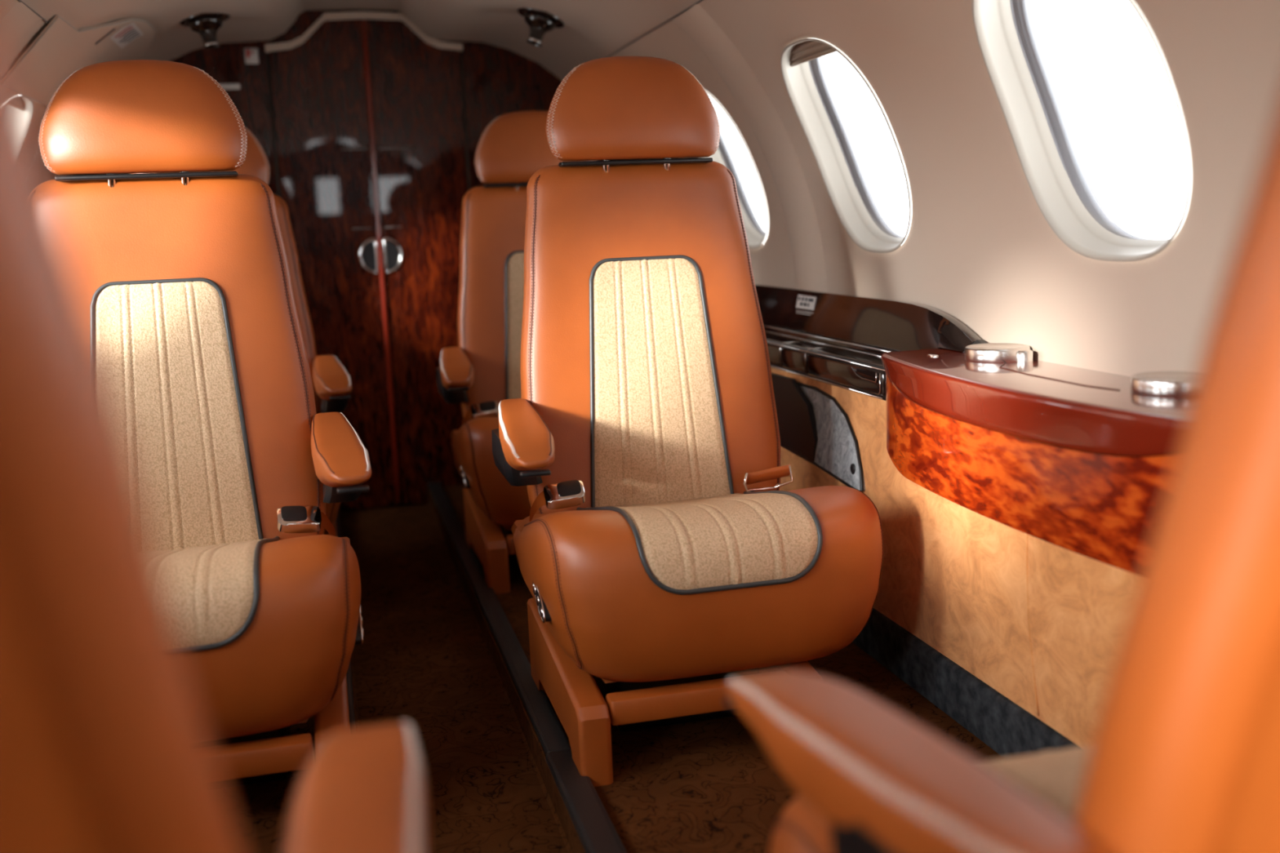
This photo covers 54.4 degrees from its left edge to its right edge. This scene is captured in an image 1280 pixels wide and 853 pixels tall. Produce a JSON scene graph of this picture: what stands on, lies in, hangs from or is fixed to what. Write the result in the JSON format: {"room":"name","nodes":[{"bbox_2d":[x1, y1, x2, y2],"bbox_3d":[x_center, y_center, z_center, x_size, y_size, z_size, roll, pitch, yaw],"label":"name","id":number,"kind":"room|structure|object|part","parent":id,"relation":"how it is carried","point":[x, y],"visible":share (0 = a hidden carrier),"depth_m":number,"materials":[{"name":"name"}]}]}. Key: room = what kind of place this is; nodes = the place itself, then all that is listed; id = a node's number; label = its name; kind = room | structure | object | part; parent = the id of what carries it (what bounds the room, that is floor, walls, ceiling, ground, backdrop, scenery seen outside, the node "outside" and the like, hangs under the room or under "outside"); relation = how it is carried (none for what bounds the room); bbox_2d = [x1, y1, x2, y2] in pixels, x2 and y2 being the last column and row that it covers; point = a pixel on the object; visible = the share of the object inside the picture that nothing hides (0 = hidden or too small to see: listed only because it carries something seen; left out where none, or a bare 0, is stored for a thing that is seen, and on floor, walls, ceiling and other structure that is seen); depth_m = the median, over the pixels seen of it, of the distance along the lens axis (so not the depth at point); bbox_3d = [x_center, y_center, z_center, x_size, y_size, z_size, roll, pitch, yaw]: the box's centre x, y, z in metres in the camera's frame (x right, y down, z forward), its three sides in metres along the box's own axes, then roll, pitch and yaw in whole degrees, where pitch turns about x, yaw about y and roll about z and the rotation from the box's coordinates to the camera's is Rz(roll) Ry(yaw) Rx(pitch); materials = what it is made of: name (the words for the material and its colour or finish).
{"room":"aircraft cabin","nodes":[
{"label":"aircraft cabin","id":0,"kind":"room"},
{"bbox_2d":[0,0,74,181],"bbox_3d":[-0.991,0.025,1.157,0.317,1.291,5.900,-5,10,-14],"label":"wall","id":1,"kind":"structure","parent":0,"point":[6,6],"depth_m":2.69,"materials":[{"name":"beige plastic"}]},
{"bbox_2d":[1,1,42,54],"bbox_3d":[-1.361,-0.459,2.548,0.320,0.766,0.200,-5,10,-14],"label":"trim","id":2,"kind":"structure","parent":1,"relation":"attached to","point":[20,21],"depth_m":2.48,"materials":[{"name":"beige plastic"}]},
{"bbox_2d":[22,95,33,123],"bbox_3d":[-1.560,-0.571,2.933,0.259,0.467,0.409,-5,10,-14],"label":"window","id":3,"kind":"structure","parent":1,"relation":"in","point":[28,104],"depth_m":3.02,"materials":[{"name":"beige plastic"}]},
{"bbox_2d":[17,0,48,24],"bbox_3d":[-0.862,-0.622,1.090,0.004,0.005,5.900,-5,10,-14],"label":"trim","id":4,"kind":"structure","parent":1,"relation":"attached to","point":[20,1],"depth_m":2.55,"materials":[{"name":"brown"}]},
{"bbox_2d":[74,9,602,511],"bbox_3d":[-0.901,-0.550,4.152,2.040,1.678,0.001,-5,10,-14],"label":"wall","id":5,"kind":"structure","parent":0,"point":[499,81],"depth_m":4.14,"materials":[{"name":"brown wood"}]},
{"bbox_2d":[220,83,239,88],"bbox_3d":[-1.312,-1.082,3.961,0.075,0.017,0.002,-5,10,-14],"label":"placard","id":6,"kind":"object","parent":5,"relation":"attached to","point":[237,86],"visible":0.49,"depth_m":3.96,"materials":[{"name":"white plastic"}]},
{"bbox_2d":[244,48,258,63],"bbox_3d":[-1.237,-1.181,3.965,0.041,0.048,0.002,-5,10,-14],"label":"placard","id":7,"kind":"object","parent":5,"relation":"attached to","point":[251,56],"visible":1,"depth_m":3.96,"materials":[{"name":"white paper"}]},
{"bbox_2d":[265,52,280,197],"bbox_3d":[-1.160,-0.460,4.091,0.010,1.522,0.014,-5,10,-14],"label":"trim","id":8,"kind":"structure","parent":5,"relation":"attached to","point":[267,55],"depth_m":4.00,"materials":[{"name":"black paint"}]},
{"bbox_2d":[269,18,398,510],"bbox_3d":[-1.008,-0.512,4.112,0.298,1.605,0.035,-5,10,-14],"label":"door","id":9,"kind":"structure","parent":5,"relation":"in","point":[318,83],"depth_m":4.08,"materials":[{"name":"brown wood"}]},
{"bbox_3d":[-0.899,-0.563,4.120,0.064,0.122,0.012,-5,10,-14],"label":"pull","id":10,"kind":"part","parent":9,"relation":"part of","materials":[{"name":"silver metal"}]},
{"bbox_3d":[-0.899,-0.564,4.121,0.052,0.110,0.008,-5,10,-14],"label":"dish","id":11,"kind":"part","parent":9,"relation":"part of","materials":[{"name":"black plastic"}]},
{"bbox_2d":[264,11,462,53],"bbox_3d":[-0.891,-1.276,4.021,0.624,0.125,0.040,-5,10,-14],"label":"trim","id":12,"kind":"structure","parent":5,"relation":"attached to","point":[348,15],"depth_m":4.00,"materials":[{"name":"beige plastic"}]},
{"bbox_2d":[360,19,401,502],"bbox_3d":[-0.859,-0.525,4.138,0.018,1.590,0.018,-1,10,8],"label":"door frame","id":13,"kind":"structure","parent":5,"relation":"attached to","point":[363,22],"depth_m":4.12,"materials":[{"name":"brown wood"}]},
{"bbox_2d":[364,18,467,504],"bbox_3d":[-0.715,-0.535,4.185,0.298,1.605,0.035,-5,10,-14],"label":"door","id":14,"kind":"structure","parent":5,"relation":"in","point":[416,85],"depth_m":4.15,"materials":[{"name":"brown wood"}]},
{"bbox_3d":[-0.822,-0.570,4.140,0.064,0.122,0.012,-5,10,-14],"label":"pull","id":15,"kind":"part","parent":14,"relation":"part of","materials":[{"name":"silver metal"}]},
{"bbox_3d":[-0.822,-0.570,4.141,0.052,0.110,0.008,-5,10,-14],"label":"dish","id":16,"kind":"part","parent":14,"relation":"part of","materials":[{"name":"black plastic"}]},
{"bbox_2d":[458,51,471,191],"bbox_3d":[-0.564,-0.508,4.239,0.010,1.522,0.014,-5,10,-14],"label":"trim","id":17,"kind":"structure","parent":5,"relation":"attached to","point":[460,54],"depth_m":4.15,"materials":[{"name":"black paint"}]},
{"bbox_2d":[21,0,699,80],"bbox_3d":[-0.199,-0.795,1.235,1.380,0.237,5.900,-5,10,-14],"label":"ceiling","id":18,"kind":"structure","parent":0,"point":[593,29],"depth_m":3.54,"materials":[{"name":"beige plastic"}]},
{"bbox_2d":[13,14,156,106],"bbox_3d":[-1.374,-0.923,3.146,0.259,0.222,0.984,-5,10,-14],"label":"panel","id":19,"kind":"object","parent":18,"relation":"attached to","point":[60,50],"visible":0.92,"depth_m":3.00,"materials":[{"name":"beige plastic"}]},
{"bbox_2d":[179,12,230,48],"bbox_3d":[-1.209,-1.102,3.464,0.143,0.102,0.144,-4,10,-9],"label":"outlet","id":20,"kind":"object","parent":18,"relation":"attached to","point":[207,24],"visible":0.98,"depth_m":3.44,"materials":[{"name":"black paint"}]},
{"bbox_2d":[516,7,564,46],"bbox_3d":[-0.278,-1.136,3.533,0.140,0.115,0.143,0,10,12],"label":"outlet","id":21,"kind":"object","parent":18,"relation":"attached to","point":[540,22],"visible":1,"depth_m":3.50,"materials":[{"name":"black paint"}]},
{"bbox_2d":[223,484,1004,852],"bbox_3d":[-0.130,0.683,1.483,2.250,0.060,5.900,-5,10,-14],"label":"floor","id":22,"kind":"structure","parent":0,"point":[429,659],"depth_m":2.20,"materials":[{"name":"brown carpet"}]},
{"bbox_2d":[38,59,371,787],"bbox_3d":[-0.769,-0.013,2.017,0.628,1.188,0.634,-5,10,-14],"label":"seat","id":23,"kind":"object","parent":22,"relation":"on","point":[184,275],"visible":0.71,"depth_m":2.14,"materials":[{"name":"orange leather"}]},
{"bbox_3d":[-0.912,-0.446,2.144,0.014,0.110,0.013,-5,10,-14],"label":"headrest post","id":24,"kind":"part","parent":23,"relation":"part of","materials":[{"name":"silver metal"}]},
{"bbox_3d":[-0.854,-0.435,2.161,0.296,0.008,0.034,-5,10,-14],"label":"headrest plate","id":25,"kind":"part","parent":23,"relation":"part of","materials":[{"name":"black plastic"}]},
{"bbox_3d":[-0.818,0.005,2.161,0.283,0.508,0.088,-5,10,-14],"label":"panel","id":26,"kind":"part","parent":23,"relation":"part of","materials":[{"name":"beige fabric"}]},
{"bbox_3d":[-0.796,-0.455,2.173,0.014,0.110,0.013,-5,10,-14],"label":"headrest post","id":27,"kind":"part","parent":23,"relation":"part of","materials":[{"name":"silver metal"}]},
{"bbox_3d":[-0.837,-0.079,2.210,0.512,0.720,0.206,-5,10,-14],"label":"backrest","id":28,"kind":"part","parent":23,"relation":"part of","materials":[{"name":"orange leather"}]},
{"bbox_3d":[-0.755,0.234,1.982,0.340,0.108,0.483,-5,10,-14],"label":"panel","id":29,"kind":"part","parent":23,"relation":"part of","materials":[{"name":"beige fabric"}]},
{"bbox_2d":[182,534,360,740],"bbox_3d":[-0.756,0.312,2.010,0.599,0.279,0.507,-5,10,-14],"label":"seat cushion","id":30,"kind":"object","parent":23,"relation":"on","point":[271,624],"depth_m":1.83,"materials":[{"name":"orange leather"}]},
{"bbox_3d":[-0.501,0.046,2.074,0.091,0.090,0.415,-5,10,-14],"label":"armrest","id":31,"kind":"part","parent":23,"relation":"part of","materials":[{"name":"orange leather"}]},
{"bbox_3d":[-0.434,0.095,1.883,0.048,0.008,0.016,-5,10,-14],"label":"plate","id":32,"kind":"part","parent":23,"relation":"part of","materials":[{"name":"black plastic"}]},
{"bbox_3d":[-0.453,0.310,1.973,0.018,0.049,0.096,-5,10,-14],"label":"control panel","id":33,"kind":"part","parent":23,"relation":"part of","materials":[{"name":"black plastic"}]},
{"bbox_2d":[0,17,426,852],"bbox_3d":[-0.417,0.208,0.616,0.628,1.181,0.662,-5,10,-14],"label":"seat","id":34,"kind":"object","parent":22,"relation":"on","point":[105,746],"visible":1,"depth_m":0.38,"materials":[{"name":"orange leather"}]},
{"bbox_3d":[-0.369,0.216,0.362,0.455,0.600,0.119,-5,13,-14],"label":"panel","id":35,"kind":"part","parent":34,"relation":"part of","materials":[{"name":"orange leather"}]},
{"bbox_3d":[-0.380,0.206,0.406,0.512,0.720,0.206,-5,13,-14],"label":"backrest","id":36,"kind":"part","parent":34,"relation":"part of","materials":[{"name":"orange leather"}]},
{"bbox_3d":[-0.163,0.256,0.726,0.091,0.090,0.415,-5,10,-14],"label":"armrest","id":37,"kind":"part","parent":34,"relation":"part of","materials":[{"name":"orange leather"}]},
{"bbox_2d":[134,127,351,536],"bbox_3d":[-1.043,-0.177,3.070,0.628,1.188,0.634,-5,10,-14],"label":"seat","id":38,"kind":"object","parent":22,"relation":"on","point":[331,383],"visible":0.12,"depth_m":3.22,"materials":[{"name":"orange leather"}]},
{"bbox_3d":[-1.110,-0.243,3.263,0.512,0.720,0.206,-5,10,-14],"label":"backrest","id":39,"kind":"part","parent":38,"relation":"part of","materials":[{"name":"orange leather"}]},
{"bbox_3d":[-0.774,-0.117,3.127,0.091,0.090,0.415,-5,10,-14],"label":"armrest","id":40,"kind":"part","parent":38,"relation":"part of","materials":[{"name":"orange leather"}]},
{"bbox_2d":[324,502,341,534],"bbox_3d":[-1.029,0.148,3.063,0.599,0.279,0.507,-5,10,-14],"label":"seat cushion","id":41,"kind":"object","parent":38,"relation":"on","point":[331,509],"depth_m":2.95,"materials":[{"name":"orange leather"}]},
{"bbox_3d":[-0.707,-0.068,2.936,0.048,0.008,0.016,-5,10,-14],"label":"plate","id":42,"kind":"part","parent":38,"relation":"part of","materials":[{"name":"black plastic"}]},
{"bbox_2d":[335,511,355,728],"bbox_3d":[-0.320,0.652,1.465,0.024,0.020,5.770,-5,10,-14],"label":"trim","id":43,"kind":"structure","parent":22,"relation":"on","point":[352,717],"depth_m":2.38,"materials":[{"name":"black"}]},
{"bbox_2d":[436,110,578,594],"bbox_3d":[-0.223,-0.243,3.273,0.628,1.188,0.634,-5,10,-14],"label":"seat","id":44,"kind":"object","parent":22,"relation":"on","point":[483,371],"visible":0.33,"depth_m":3.38,"materials":[{"name":"orange leather"}]},
{"bbox_3d":[-0.475,-0.142,3.201,0.091,0.090,0.415,-5,10,-14],"label":"armrest","id":45,"kind":"part","parent":44,"relation":"part of","materials":[{"name":"orange leather"}]},
{"bbox_3d":[-0.437,-0.090,3.002,0.048,0.008,0.016,-5,10,-14],"label":"plate","id":46,"kind":"part","parent":44,"relation":"part of","materials":[{"name":"black plastic"}]},
{"bbox_3d":[-0.430,0.122,3.099,0.018,0.049,0.096,-5,10,-14],"label":"control panel","id":47,"kind":"part","parent":44,"relation":"part of","materials":[{"name":"black plastic"}]},
{"bbox_2d":[451,417,530,527],"bbox_3d":[-0.183,0.080,3.272,0.599,0.279,0.507,-5,10,-14],"label":"seat cushion","id":48,"kind":"object","parent":44,"relation":"on","point":[490,500],"depth_m":3.02,"materials":[{"name":"orange leather"}]},
{"bbox_3d":[-0.264,-0.311,3.472,0.512,0.720,0.206,-5,10,-14],"label":"backrest","id":49,"kind":"part","parent":44,"relation":"part of","materials":[{"name":"orange leather"}]},
{"bbox_3d":[-0.280,-0.667,3.423,0.296,0.008,0.034,-5,10,-14],"label":"headrest plate","id":50,"kind":"part","parent":44,"relation":"part of","materials":[{"name":"black plastic"}]},
{"bbox_3d":[-0.245,-0.227,3.423,0.283,0.508,0.088,-5,10,-14],"label":"panel","id":51,"kind":"part","parent":44,"relation":"part of","materials":[{"name":"beige fabric"}]},
{"bbox_3d":[-0.339,-0.678,3.406,0.014,0.110,0.013,-5,10,-14],"label":"headrest post","id":52,"kind":"part","parent":44,"relation":"part of","materials":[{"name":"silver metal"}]},
{"bbox_2d":[427,481,626,852],"bbox_3d":[0.004,0.626,1.545,0.052,0.020,5.770,-5,10,-14],"label":"rail","id":53,"kind":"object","parent":22,"relation":"on","point":[597,833],"depth_m":2.22,"materials":[{"name":"black"}]},
{"bbox_2d":[491,56,884,786],"bbox_3d":[0.050,-0.080,2.220,0.628,1.188,0.634,-5,10,-14],"label":"seat","id":54,"kind":"object","parent":22,"relation":"on","point":[664,560],"visible":1,"depth_m":2.33,"materials":[{"name":"orange leather"}]},
{"bbox_3d":[-0.201,0.022,2.148,0.091,0.090,0.415,-5,10,-14],"label":"armrest","id":55,"kind":"part","parent":54,"relation":"part of","materials":[{"name":"orange leather"}]},
{"bbox_3d":[-0.164,0.073,1.950,0.048,0.008,0.016,-5,10,-14],"label":"plate","id":56,"kind":"part","parent":54,"relation":"part of","materials":[{"name":"black plastic"}]},
{"bbox_3d":[-0.156,0.286,2.046,0.018,0.049,0.096,-5,10,-14],"label":"control panel","id":57,"kind":"part","parent":54,"relation":"part of","materials":[{"name":"silver metal"}]},
{"bbox_3d":[-0.065,-0.514,2.353,0.014,0.110,0.013,-5,10,-14],"label":"headrest post","id":58,"kind":"part","parent":54,"relation":"part of","materials":[{"name":"silver metal"}]},
{"bbox_3d":[-0.007,-0.503,2.370,0.296,0.008,0.034,-5,10,-14],"label":"headrest plate","id":59,"kind":"part","parent":54,"relation":"part of","materials":[{"name":"black plastic"}]},
{"bbox_3d":[0.010,-0.148,2.419,0.512,0.720,0.206,-5,10,-14],"label":"backrest","id":60,"kind":"part","parent":54,"relation":"part of","materials":[{"name":"orange leather"}]},
{"bbox_3d":[0.029,-0.063,2.370,0.283,0.508,0.088,-5,10,-14],"label":"panel","id":61,"kind":"part","parent":54,"relation":"part of","materials":[{"name":"beige fabric"}]},
{"bbox_3d":[0.051,-0.524,2.382,0.014,0.110,0.013,-5,10,-14],"label":"headrest post","id":62,"kind":"part","parent":54,"relation":"part of","materials":[{"name":"silver metal"}]},
{"bbox_2d":[513,485,882,682],"bbox_3d":[0.091,0.243,2.220,0.599,0.279,0.507,-5,10,-14],"label":"seat cushion","id":63,"kind":"object","parent":54,"relation":"on","point":[626,584],"depth_m":1.99,"materials":[{"name":"orange leather"}]},
{"bbox_3d":[0.092,0.165,2.192,0.340,0.108,0.483,-5,10,-14],"label":"panel","id":64,"kind":"part","parent":54,"relation":"part of","materials":[{"name":"beige fabric"}]},
{"bbox_2d":[724,102,1279,852],"bbox_3d":[0.418,0.137,0.845,0.628,1.181,0.616,-5,10,-14],"label":"seat","id":65,"kind":"object","parent":22,"relation":"on","point":[1184,755],"visible":1,"depth_m":0.59,"materials":[{"name":"orange leather"}]},
{"bbox_3d":[0.092,0.220,1.003,0.048,0.008,0.016,-5,10,-14],"label":"plate","id":66,"kind":"part","parent":65,"relation":"part of","materials":[{"name":"orange leather"}]},
{"bbox_2d":[769,795,833,852],"bbox_3d":[0.432,0.440,0.948,0.599,0.279,0.507,-5,10,-14],"label":"seat cushion","id":67,"kind":"object","parent":65,"relation":"on","point":[799,828],"depth_m":0.99,"materials":[{"name":"orange leather"}]},
{"bbox_3d":[0.158,0.230,0.805,0.091,0.090,0.415,-5,10,-14],"label":"armrest","id":68,"kind":"part","parent":65,"relation":"part of","materials":[{"name":"orange leather"}]},
{"bbox_3d":[0.425,0.357,0.949,0.340,0.108,0.483,-5,10,-14],"label":"panel","id":69,"kind":"part","parent":65,"relation":"part of","materials":[{"name":"beige leather"}]},
{"bbox_3d":[0.477,0.129,0.664,0.512,0.720,0.206,-5,13,-14],"label":"backrest","id":70,"kind":"part","parent":65,"relation":"part of","materials":[{"name":"orange leather"}]},
{"bbox_3d":[0.488,0.139,0.620,0.455,0.600,0.119,-5,13,-14],"label":"panel","id":71,"kind":"part","parent":65,"relation":"part of","materials":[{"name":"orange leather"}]},
{"bbox_2d":[609,0,1279,746],"bbox_3d":[0.652,-0.108,1.563,0.317,1.291,5.900,-5,10,-14],"label":"wall","id":72,"kind":"structure","parent":0,"point":[1041,623],"depth_m":2.06,"materials":[{"name":"beige"}]},
{"bbox_2d":[606,0,702,57],"bbox_3d":[0.473,-0.731,1.420,0.004,0.005,5.900,-5,10,-14],"label":"trim","id":73,"kind":"structure","parent":72,"relation":"attached to","point":[700,1],"depth_m":3.07,"materials":[{"name":"brown"}]},
{"bbox_2d":[705,89,768,248],"bbox_3d":[0.245,-0.712,3.349,0.259,0.467,0.409,-5,10,-14],"label":"window","id":74,"kind":"structure","parent":72,"relation":"in","point":[757,235],"depth_m":3.52,"materials":[{"name":"beige plastic"}]},
{"bbox_2d":[671,4,827,292],"bbox_3d":[0.258,-0.590,2.948,0.320,0.766,0.200,-5,10,-14],"label":"trim","id":75,"kind":"structure","parent":72,"relation":"attached to","point":[777,148],"depth_m":2.91,"materials":[{"name":"beige plastic"}]},
{"bbox_2d":[771,373,865,492],"bbox_3d":[0.366,-0.007,2.758,0.036,0.186,0.663,-5,10,-14],"label":"pocket","id":76,"kind":"object","parent":72,"relation":"attached to","point":[813,425],"visible":0.81,"depth_m":2.67,"materials":[{"name":"grey fabric"}]},
{"bbox_2d":[780,37,912,253],"bbox_3d":[0.446,-0.592,2.573,0.259,0.467,0.409,-5,10,-14],"label":"window","id":77,"kind":"structure","parent":72,"relation":"in","point":[810,93],"depth_m":2.74,"materials":[{"name":"beige plastic"}]},
{"bbox_2d":[790,40,836,66],"bbox_3d":[0.350,-0.765,2.521,0.031,0.036,0.298,-5,10,-14],"label":"shade","id":78,"kind":"object","parent":77,"relation":"attached to","point":[804,51],"depth_m":2.54,"materials":[{"name":"beige"}]},
{"bbox_2d":[755,284,986,400],"bbox_3d":[0.284,-0.282,3.287,0.137,0.176,2.325,-5,10,-14],"label":"ledge","id":79,"kind":"object","parent":72,"relation":"attached to","point":[837,340],"visible":0.56,"depth_m":2.66,"materials":[{"name":"black paint"}]},
{"bbox_3d":[0.284,-0.199,3.129,0.042,0.048,0.493,-5,10,-14],"label":"drawer","id":80,"kind":"part","parent":79,"relation":"part of","materials":[{"name":"black paint"}]},
{"bbox_3d":[0.365,-0.150,2.815,0.042,0.048,0.148,-5,10,-14],"label":"drawer","id":81,"kind":"part","parent":79,"relation":"part of","materials":[{"name":"black paint"}]},
{"bbox_2d":[763,324,896,367],"bbox_3d":[0.271,-0.270,3.371,0.120,0.029,2.162,-5,10,-14],"label":"shelf","id":82,"kind":"object","parent":79,"relation":"attached to","point":[812,346],"depth_m":2.74,"materials":[{"name":"silver metal"}]},
{"bbox_3d":[0.433,-0.110,2.553,0.042,0.048,0.385,-5,10,-14],"label":"drawer","id":83,"kind":"part","parent":79,"relation":"part of","materials":[{"name":"black paint"}]},
{"bbox_3d":[0.322,-0.328,3.324,0.040,0.100,2.260,-5,10,-14],"label":"panel","id":84,"kind":"part","parent":79,"relation":"part of","materials":[{"name":"black paint"}]},
{"bbox_3d":[0.740,0.258,1.643,0.166,0.537,5.900,-5,10,-14],"label":"suede panel","id":85,"kind":"part","parent":72,"relation":"part of","materials":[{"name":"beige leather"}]},
{"bbox_2d":[852,607,1079,758],"bbox_3d":[0.674,0.536,1.669,0.020,0.104,5.900,-5,10,-14],"label":"baseboard","id":86,"kind":"structure","parent":72,"relation":"attached to","point":[1006,727],"depth_m":2.13,"materials":[{"name":"black carpet"}]},
{"bbox_2d":[880,342,1197,575],"bbox_3d":[0.617,0.020,1.893,0.228,0.236,0.912,-5,10,-14],"label":"side table","id":87,"kind":"object","parent":72,"relation":"attached to","point":[1079,460],"visible":0.88,"depth_m":1.76,"materials":[{"name":"red wood"}]},
{"bbox_3d":[0.612,-0.040,1.883,0.223,0.068,0.912,-5,10,-14],"label":"lid","id":88,"kind":"part","parent":87,"relation":"part of","materials":[{"name":"brown wood"}]},
{"bbox_2d":[971,0,1191,261],"bbox_3d":[0.648,-0.471,1.798,0.259,0.467,0.409,-5,10,-14],"label":"window","id":89,"kind":"structure","parent":72,"relation":"in","point":[1009,44],"depth_m":1.97,"materials":[{"name":"beige plastic"}]}
]}

